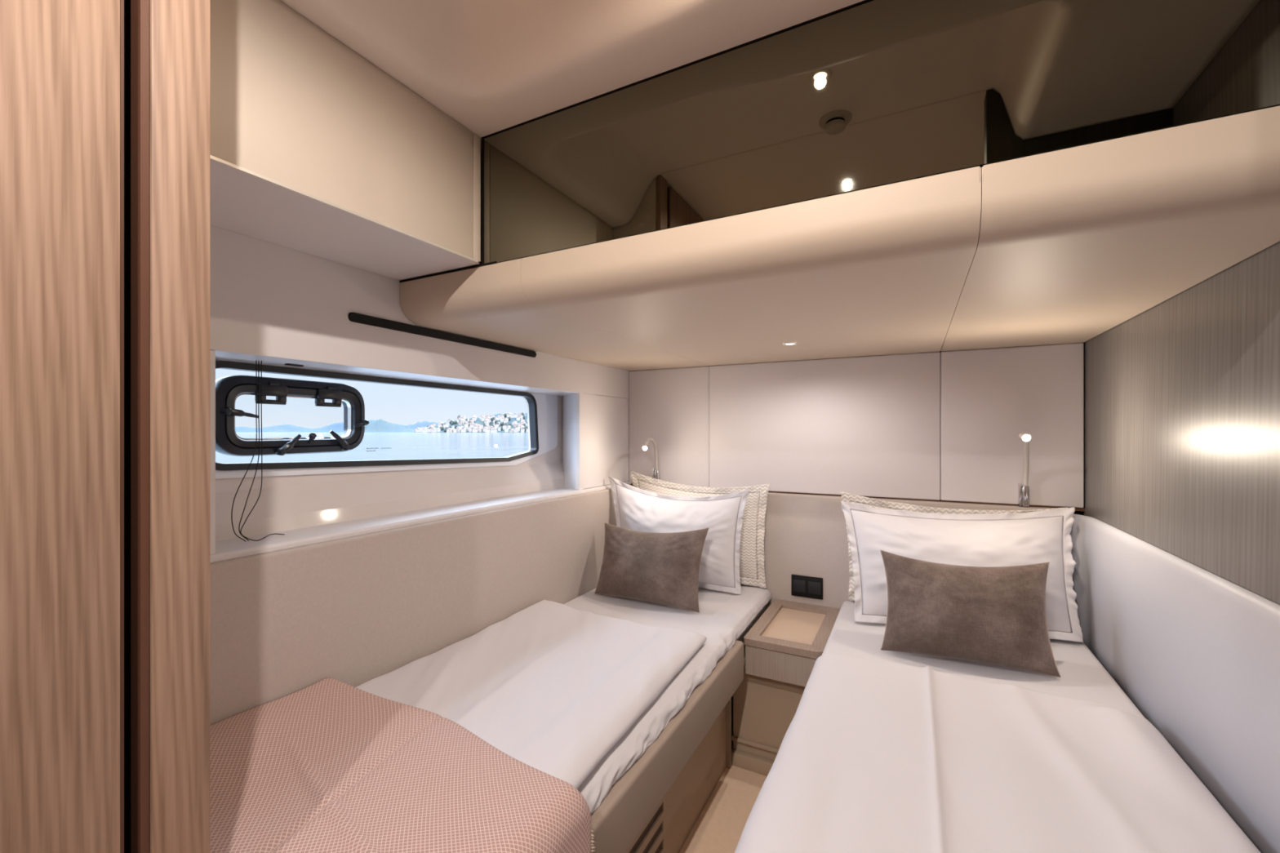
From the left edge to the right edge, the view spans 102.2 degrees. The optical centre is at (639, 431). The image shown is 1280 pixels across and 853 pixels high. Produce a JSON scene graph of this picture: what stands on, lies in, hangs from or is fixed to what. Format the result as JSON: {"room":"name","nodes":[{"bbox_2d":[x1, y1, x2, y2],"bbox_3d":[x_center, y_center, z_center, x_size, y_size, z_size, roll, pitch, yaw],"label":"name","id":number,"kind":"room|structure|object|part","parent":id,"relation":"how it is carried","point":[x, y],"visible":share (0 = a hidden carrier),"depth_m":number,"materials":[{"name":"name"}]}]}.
{"room":"yacht cabin","nodes":[
{"label":"yacht cabin","id":0,"kind":"room"},
{"bbox_2d":[215,395,564,542],"bbox_3d":[-0.745,0.065,1.794,0.080,0.570,1.800,0,0,28],"label":"windowsill","id":1,"kind":"structure","parent":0,"point":[288,502],"depth_m":1.57,"materials":[{"name":"white paint"}]},
{"bbox_2d":[215,360,557,478],"bbox_3d":[-0.733,-0.020,1.835,0.033,0.324,1.425,0,0,28],"label":"window","id":2,"kind":"structure","parent":1,"relation":"in","point":[543,408],"depth_m":1.70,"materials":[{"name":"white"}]},
{"bbox_2d":[215,375,368,456],"bbox_3d":[-0.938,-0.040,1.415,0.077,0.206,0.390,0,0,28],"label":"porthole","id":3,"kind":"object","parent":2,"relation":"attached to","point":[228,388],"visible":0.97,"depth_m":1.37,"materials":[{"name":"black plastic"}]},
{"bbox_3d":[-0.984,-0.047,1.275,0.026,0.025,0.078,0,0,28],"label":"clamp lever","id":4,"kind":"part","parent":3,"relation":"part of","materials":[{"name":"black plastic"}]},
{"bbox_3d":[-0.932,0.034,1.374,0.027,0.056,0.060,0,0,28],"label":"clamp lever","id":5,"kind":"part","parent":3,"relation":"part of","materials":[{"name":"black plastic"}]},
{"bbox_3d":[-0.907,0.017,1.429,0.025,0.030,0.018,0,0,28],"label":"stay knob","id":6,"kind":"part","parent":3,"relation":"part of","materials":[{"name":"black plastic"}]},
{"bbox_3d":[-0.868,0.025,1.495,0.027,0.061,0.060,0,0,28],"label":"clamp lever","id":7,"kind":"part","parent":3,"relation":"part of","materials":[{"name":"black plastic"}]},
{"bbox_3d":[-0.839,-0.024,1.553,0.026,0.024,0.046,0,0,28],"label":"clamp lever","id":8,"kind":"part","parent":3,"relation":"part of","materials":[{"name":"black plastic"}]},
{"bbox_2d":[209,203,629,555],"bbox_3d":[-0.662,0.100,1.885,0.300,2.300,2.060,0,0,28],"label":"wall","id":9,"kind":"structure","parent":0,"point":[267,299],"depth_m":1.37,"materials":[{"name":"white paint"}]},
{"bbox_2d":[231,360,257,542],"bbox_3d":[-0.936,0.043,1.224,0.018,0.432,0.051,0,0,42],"label":"blind cord","id":10,"kind":"object","parent":9,"relation":"hanging from","point":[255,360],"visible":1,"depth_m":1.24,"materials":[{"name":"black fabric"}]},
{"bbox_2d":[238,360,259,541],"bbox_3d":[-0.929,0.043,1.232,0.010,0.432,0.044,0,0,28],"label":"blind cord","id":11,"kind":"object","parent":9,"relation":"hanging from","point":[258,360],"visible":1,"depth_m":1.25,"materials":[{"name":"black fabric"}]},
{"bbox_2d":[240,360,284,541],"bbox_3d":[-0.910,0.043,1.256,0.024,0.433,0.097,0,0,28],"label":"blind cord","id":12,"kind":"object","parent":9,"relation":"hanging from","point":[261,361],"visible":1,"depth_m":1.26,"materials":[{"name":"black fabric"}]},
{"bbox_2d":[284,363,303,366],"bbox_3d":[-0.893,-0.172,1.335,0.015,0.003,0.040,0,0,28],"label":"clip","id":13,"kind":"object","parent":9,"relation":"attached to","point":[286,364],"visible":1,"depth_m":1.33,"materials":[{"name":"black"}]},
{"bbox_2d":[209,0,480,279],"bbox_3d":[-0.710,-0.609,1.125,0.323,0.343,0.668,0,0,28],"label":"locker","id":14,"kind":"object","parent":9,"relation":"attached to","point":[316,149],"visible":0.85,"depth_m":1.03,"materials":[{"name":"beige leather"}]},
{"bbox_3d":[-0.573,-0.440,1.046,0.007,0.005,0.653,0,0,28],"label":"edge trim","id":15,"kind":"part","parent":14,"relation":"part of","materials":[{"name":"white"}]},
{"bbox_3d":[-0.713,-0.440,1.126,0.315,0.004,0.666,0,0,28],"label":"underside panel","id":16,"kind":"part","parent":14,"relation":"part of","materials":[{"name":"white paint"}]},
{"bbox_2d":[215,350,595,489],"bbox_3d":[-0.692,0.038,1.723,0.199,0.444,1.745,0,0,28],"label":"trim","id":17,"kind":"structure","parent":9,"relation":"attached to","point":[568,397],"depth_m":1.79,"materials":[{"name":"white plastic"}]},
{"bbox_2d":[209,488,616,725],"bbox_3d":[-0.528,0.713,1.785,0.030,0.874,2.003,0,0,28],"label":"wall panel","id":18,"kind":"object","parent":9,"relation":"attached to","point":[355,611],"visible":0.21,"depth_m":1.42,"materials":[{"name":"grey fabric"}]},
{"bbox_2d":[209,481,631,563],"bbox_3d":[-0.598,0.268,1.840,0.168,0.015,2.040,0,0,28],"label":"trim","id":19,"kind":"structure","parent":9,"relation":"attached to","point":[228,549],"depth_m":1.45,"materials":[{"name":"white paint"}]},
{"bbox_2d":[347,312,536,357],"bbox_3d":[-0.589,-0.304,1.698,0.007,0.024,0.764,0,0,28],"label":"wall rail","id":20,"kind":"object","parent":9,"relation":"attached to","point":[353,317],"visible":1,"depth_m":1.59,"materials":[{"name":"black metal"}]},
{"bbox_2d":[280,0,863,203],"bbox_3d":[0.315,-0.860,1.422,2.061,0.185,2.150,0,0,28],"label":"ceiling","id":21,"kind":"structure","parent":0,"point":[491,66],"depth_m":1.06,"materials":[{"name":"beige paint"}]},
{"bbox_2d":[679,695,767,852],"bbox_3d":[-0.166,1.275,0.596,2.350,0.050,4.100,0,0,28],"label":"floor","id":22,"kind":"structure","parent":0,"point":[720,825],"depth_m":1.69,"materials":[{"name":"beige wood"}]},
{"bbox_2d":[591,640,745,852],"bbox_3d":[-0.185,0.999,1.591,0.750,0.502,1.977,0,0,28],"label":"bed base","id":23,"kind":"object","parent":22,"relation":"on","point":[655,806],"visible":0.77,"depth_m":1.42,"materials":[{"name":"beige wood"}]},
{"bbox_2d":[564,586,765,642],"bbox_3d":[-0.201,0.767,1.610,0.700,0.124,1.982,0,0,28],"label":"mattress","id":24,"kind":"object","parent":23,"relation":"on","point":[710,602],"visible":0.14,"depth_m":2.05,"materials":[{"name":"white fabric"}]},
{"bbox_2d":[355,600,706,789],"bbox_3d":[-0.352,0.674,1.296,0.725,0.055,1.265,0,0,28],"label":"duvet","id":25,"kind":"object","parent":24,"relation":"on","point":[553,686],"visible":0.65,"depth_m":1.36,"materials":[{"name":"white fabric"}]},
{"bbox_2d":[209,677,595,852],"bbox_3d":[-0.507,0.856,0.933,0.790,0.508,0.511,0,0,28],"label":"throw blanket","id":26,"kind":"object","parent":25,"relation":"on","point":[329,765],"visible":0.88,"depth_m":0.93,"materials":[{"name":"pink fabric"}]},
{"bbox_2d":[594,522,709,613],"bbox_3d":[0.026,0.541,2.141,0.505,0.306,0.180,0,0,28],"label":"cushion","id":27,"kind":"object","parent":24,"relation":"on","point":[660,568],"visible":1,"depth_m":2.07,"materials":[{"name":"brown fabric"}]},
{"bbox_2d":[577,585,771,813],"bbox_3d":[0.068,0.726,1.466,0.155,0.047,1.974,0,0,28],"label":"fitted sheet","id":28,"kind":"object","parent":24,"relation":"on","point":[722,630],"visible":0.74,"depth_m":1.42,"materials":[{"name":"white fabric"}]},
{"bbox_2d":[608,475,749,594],"bbox_3d":[0.148,0.454,2.328,0.658,0.487,0.187,0,0,28],"label":"pillow","id":29,"kind":"object","parent":24,"relation":"on","point":[636,508],"visible":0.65,"depth_m":2.25,"materials":[{"name":"white fabric"}]},
{"bbox_2d":[630,470,769,588],"bbox_3d":[0.264,0.447,2.455,0.710,0.503,0.103,0,0,29],"label":"pillow","id":30,"kind":"object","parent":24,"relation":"on","point":[752,557],"visible":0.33,"depth_m":2.32,"materials":[{"name":"beige fabric"}]},
{"bbox_3d":[0.330,1.065,1.924,0.016,0.370,0.012,0,0,28],"label":"leg","id":31,"kind":"part","parent":23,"relation":"part of","materials":[{"name":"brown wood"}]},
{"bbox_2d":[731,599,839,776],"bbox_3d":[0.613,0.999,2.028,0.404,0.502,0.496,0,0,28],"label":"nightstand","id":32,"kind":"object","parent":22,"relation":"on","point":[783,647],"visible":0.64,"depth_m":1.90,"materials":[{"name":"brown wood"}]},
{"bbox_2d":[743,599,839,658],"bbox_3d":[0.611,0.760,2.029,0.274,0.024,0.496,0,0,28],"label":"nightstand top","id":33,"kind":"object","parent":32,"relation":"on","point":[788,629],"depth_m":1.96,"materials":[{"name":"brown wood"}]},
{"bbox_3d":[0.758,1.015,1.161,0.770,0.470,1.880,0,0,28],"label":"bed base","id":34,"kind":"object","parent":22,"relation":"on","visible":0},
{"bbox_2d":[822,600,1145,718],"bbox_3d":[0.758,0.766,1.161,0.776,0.126,1.882,0,0,28],"label":"sheet","id":35,"kind":"object","parent":34,"relation":"on","point":[1082,676],"visible":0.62,"depth_m":1.55,"materials":[{"name":"white fabric"}]},
{"bbox_2d":[840,491,1067,601],"bbox_3d":[1.173,0.470,1.972,0.762,0.449,0.095,0,0,28],"label":"pillow","id":36,"kind":"object","parent":35,"relation":"on","point":[846,497],"visible":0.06,"depth_m":2.04,"materials":[{"name":"beige fabric"}]},
{"bbox_2d":[840,501,1084,642],"bbox_3d":[1.113,0.477,1.834,0.747,0.439,0.192,0,0,21],"label":"pillow","id":37,"kind":"object","parent":35,"relation":"on","point":[1006,539],"visible":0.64,"depth_m":1.81,"materials":[{"name":"white fabric"}]},
{"bbox_2d":[880,550,1060,677],"bbox_3d":[1.002,0.546,1.596,0.472,0.296,0.185,0,0,24],"label":"cushion","id":38,"kind":"object","parent":35,"relation":"on","point":[995,615],"visible":1,"depth_m":1.55,"materials":[{"name":"brown fabric"}]},
{"bbox_2d":[734,653,1260,852],"bbox_3d":[0.592,0.785,0.874,0.786,0.272,1.238,0,0,28],"label":"duvet","id":39,"kind":"object","parent":35,"relation":"on","point":[873,756],"visible":1,"depth_m":0.99,"materials":[{"name":"white fabric"}]},
{"bbox_2d":[627,351,1083,515],"bbox_3d":[0.754,0.100,2.345,2.350,2.300,0.068,0,0,28],"label":"wall","id":40,"kind":"structure","parent":0,"point":[1080,513],"depth_m":1.87,"materials":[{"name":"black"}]},
{"bbox_2d":[629,366,709,487],"bbox_3d":[0.143,-0.023,2.614,0.444,0.590,0.024,0,0,28],"label":"wall panel","id":41,"kind":"object","parent":40,"relation":"attached to","point":[670,407],"visible":0.84,"depth_m":2.59,"materials":[{"name":"white leather"}]},
{"bbox_2d":[642,437,659,479],"bbox_3d":[0.051,0.146,2.488,0.034,0.237,0.300,0,0,14],"label":"reading lamp","id":42,"kind":"object","parent":41,"relation":"attached to","point":[655,471],"visible":0.94,"depth_m":2.60,"materials":[{"name":"silver metal"}]},
{"bbox_2d":[709,351,940,500],"bbox_3d":[0.768,-0.023,2.285,0.968,0.590,0.024,0,0,28],"label":"wall panel","id":43,"kind":"object","parent":40,"relation":"attached to","point":[869,425],"visible":0.88,"depth_m":2.24,"materials":[{"name":"white leather"}]},
{"bbox_2d":[399,0,1279,371],"bbox_3d":[0.450,-0.559,1.677,1.860,0.481,1.392,0,0,28],"label":"upper cabinet","id":44,"kind":"object","parent":40,"relation":"attached to","point":[865,178],"visible":1,"depth_m":0.97,"materials":[{"name":"beige leather"}]},
{"bbox_3d":[-0.173,-0.376,2.006,0.452,0.114,1.391,0,0,28],"label":"padded panel","id":45,"kind":"part","parent":44,"relation":"part of","materials":[{"name":"beige leather"}]},
{"bbox_3d":[0.452,-0.376,1.677,0.960,0.114,1.391,0,0,28],"label":"padded panel","id":46,"kind":"part","parent":44,"relation":"part of","materials":[{"name":"beige leather"}]},
{"bbox_2d":[782,342,798,346],"bbox_3d":[0.540,-0.317,1.859,0.057,0.006,0.057,0,0,28],"label":"recessed light","id":47,"kind":"object","parent":44,"relation":"attached to","point":[788,344],"visible":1,"depth_m":1.85,"materials":[{"name":"white"}]},
{"bbox_3d":[0.291,-0.600,0.981,1.489,0.331,0.006,0,0,28],"label":"glass door","id":48,"kind":"part","parent":44,"relation":"part of","materials":[{"name":"brown glass"}]},
{"bbox_3d":[1.075,-0.376,1.349,0.444,0.114,1.391,0,0,28],"label":"padded panel","id":49,"kind":"part","parent":44,"relation":"part of","materials":[{"name":"beige leather"}]},
{"bbox_2d":[629,484,1054,609],"bbox_3d":[0.723,0.714,2.277,1.782,0.872,0.044,0,0,28],"label":"headboard","id":50,"kind":"object","parent":40,"relation":"attached to","point":[805,535],"visible":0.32,"depth_m":2.24,"materials":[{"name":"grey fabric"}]},
{"bbox_2d":[791,574,822,599],"bbox_3d":[0.726,0.674,2.246,0.132,0.092,0.009,0,0,28],"label":"wall socket","id":51,"kind":"object","parent":50,"relation":"attached to","point":[804,586],"visible":1,"depth_m":2.24,"materials":[{"name":"black plastic"}]},
{"bbox_2d":[630,484,1084,511],"bbox_3d":[0.771,0.279,2.287,1.861,0.013,0.018,0,0,28],"label":"trim","id":52,"kind":"structure","parent":40,"relation":"attached to","point":[1082,509],"depth_m":2.05,"materials":[{"name":"brown"}]},
{"bbox_2d":[940,342,1084,507],"bbox_3d":[1.394,-0.023,1.956,0.442,0.590,0.024,0,0,28],"label":"wall panel","id":53,"kind":"object","parent":40,"relation":"attached to","point":[989,397],"visible":1,"depth_m":1.94,"materials":[{"name":"white leather"}]},
{"bbox_2d":[1017,432,1031,506],"bbox_3d":[1.307,0.138,1.755,0.035,0.272,0.413,0,0,36],"label":"reading lamp","id":54,"kind":"object","parent":53,"relation":"attached to","point":[1024,491],"visible":1,"depth_m":1.90,"materials":[{"name":"silver metal"}]},
{"bbox_3d":[1.412,0.233,1.919,0.008,0.082,0.024,0,0,28],"label":"mount plate","id":55,"kind":"part","parent":54,"relation":"part of","materials":[{"name":"silver metal"}]},
{"bbox_2d":[1083,240,1279,604],"bbox_3d":[0.835,0.100,0.347,0.060,2.300,3.392,0,0,28],"label":"wall","id":56,"kind":"structure","parent":0,"point":[1182,394],"depth_m":1.10,"materials":[{"name":"grey wood"}]},
{"bbox_2d":[1070,514,1279,852],"bbox_3d":[1.054,0.720,0.967,0.128,0.860,2.030,0,0,28],"label":"wall panel","id":57,"kind":"object","parent":56,"relation":"attached to","point":[1195,651],"visible":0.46,"depth_m":1.09,"materials":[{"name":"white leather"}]},
{"bbox_3d":[-1.071,0.100,-0.131,0.059,2.300,1.770,0,0,28],"label":"wall","id":58,"kind":"structure","parent":0,"visible":0},
{"bbox_2d":[0,0,124,852],"bbox_3d":[-0.806,0.165,0.215,0.035,2.160,0.868,0,0,28],"label":"door","id":59,"kind":"structure","parent":58,"relation":"in","point":[62,61],"depth_m":0.55,"materials":[{"name":"brown wood"}]},
{"bbox_3d":[-0.929,0.100,0.829,0.784,2.300,0.054,0,0,28],"label":"wall","id":60,"kind":"structure","parent":0,"visible":0},
{"bbox_2d":[124,0,130,852],"bbox_3d":[-0.630,0.150,0.620,0.020,2.200,0.040,0,0,28],"label":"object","id":61,"kind":"structure","parent":60,"relation":"attached to","point":[126,2],"depth_m":0.62,"materials":[{"name":"black"}]},
{"bbox_2d":[130,0,149,852],"bbox_3d":[-0.595,0.150,0.615,0.026,2.200,0.008,0,0,28],"label":"trim","id":62,"kind":"structure","parent":60,"relation":"attached to","point":[140,9],"depth_m":0.61,"materials":[{"name":"brown"}]},
{"bbox_2d":[149,0,209,852],"bbox_3d":[-0.573,0.150,0.642,0.020,2.200,0.058,0,0,28],"label":"trim","id":63,"kind":"structure","parent":60,"relation":"attached to","point":[180,29],"depth_m":0.63,"materials":[{"name":"brown wood"}]},
{"label":"outside","id":64,"kind":"structure","parent":0,"visible":0},
{"bbox_2d":[235,419,406,432],"bbox_3d":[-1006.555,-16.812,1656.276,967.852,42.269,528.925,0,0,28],"label":"hill","id":65,"kind":"structure","parent":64,"point":[336,427],"depth_m":1563.90,"materials":[{"name":"blue"}]},
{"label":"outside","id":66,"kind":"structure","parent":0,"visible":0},
{"bbox_2d":[215,432,528,463],"bbox_3d":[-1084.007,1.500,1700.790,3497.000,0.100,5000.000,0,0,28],"label":"sea","id":67,"kind":"structure","parent":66,"point":[402,446],"depth_m":47.15,"materials":[{"name":"blue liquid"}]},
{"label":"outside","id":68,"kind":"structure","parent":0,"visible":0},
{"bbox_2d":[364,418,414,432],"bbox_3d":[-608.060,-14.269,1287.607,390.233,35.380,257.656,0,0,28],"label":"hill","id":69,"kind":"structure","parent":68,"point":[380,425],"depth_m":1211.74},
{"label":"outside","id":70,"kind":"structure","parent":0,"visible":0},
{"bbox_2d":[404,421,446,429],"bbox_3d":[-552.328,-13.806,1491.755,492.992,35.484,336.758,0,0,28],"label":"hill","id":71,"kind":"structure","parent":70,"point":[419,424],"depth_m":1439.68,"materials":[{"name":"blue"}]},
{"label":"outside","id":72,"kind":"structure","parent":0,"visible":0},
{"bbox_2d":[414,414,528,432],"bbox_3d":[-260.466,-22.332,1028.723,519.229,52.697,363.816,0,0,28],"label":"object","id":73,"kind":"structure","parent":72,"point":[477,421],"depth_m":959.03,"materials":[{"name":"white"}]},
{"bbox_2d":[416,428,422,432],"bbox_3d":[-401.924,-1.711,943.323,8.547,9.750,8.494,0,0,24],"label":"house","id":74,"kind":"structure","parent":73,"relation":"on","point":[417,429],"depth_m":940.25,"materials":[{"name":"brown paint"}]},
{"bbox_2d":[422,428,427,432],"bbox_3d":[-380.772,-0.845,914.549,6.957,10.276,7.279,0,0,16],"label":"house","id":75,"kind":"structure","parent":73,"relation":"on","point":[424,430],"depth_m":911.99,"materials":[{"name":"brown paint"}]},
{"bbox_2d":[431,428,436,432],"bbox_3d":[-365.316,-1.189,918.976,8.547,9.750,8.494,0,0,15],"label":"house","id":76,"kind":"structure","parent":73,"relation":"on","point":[433,430],"depth_m":915.12,"materials":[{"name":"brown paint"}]},
{"bbox_2d":[461,428,466,432],"bbox_3d":[-311.260,-1.288,912.690,8.547,9.750,8.494,0,0,-2],"label":"house","id":77,"kind":"structure","parent":73,"relation":"on","point":[463,430],"depth_m":908.77,"materials":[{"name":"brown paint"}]},
{"bbox_2d":[471,428,477,432],"bbox_3d":[-291.649,-1.249,912.010,8.547,9.750,8.494,0,0,-26],"label":"house","id":78,"kind":"structure","parent":73,"relation":"on","point":[473,430],"depth_m":908.66,"materials":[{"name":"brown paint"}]},
{"bbox_2d":[477,427,482,431],"bbox_3d":[-284.624,-2.580,918.758,8.547,9.750,8.494,0,0,8],"label":"house","id":79,"kind":"structure","parent":73,"relation":"on","point":[479,429],"depth_m":914.89,"materials":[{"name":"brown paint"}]},
{"bbox_2d":[513,428,518,432],"bbox_3d":[-217.778,-0.988,907.645,6.957,10.276,7.279,0,0,11],"label":"house","id":80,"kind":"structure","parent":73,"relation":"on","point":[515,430],"depth_m":904.46,"materials":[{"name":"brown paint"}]},
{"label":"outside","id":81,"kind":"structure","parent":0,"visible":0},
{"bbox_2d":[493,412,527,417],"bbox_3d":[-278.466,-37.923,1445.904,539.690,83.460,405.102,0,0,28],"label":"hill","id":82,"kind":"structure","parent":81,"point":[500,414],"depth_m":1409.08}
]}

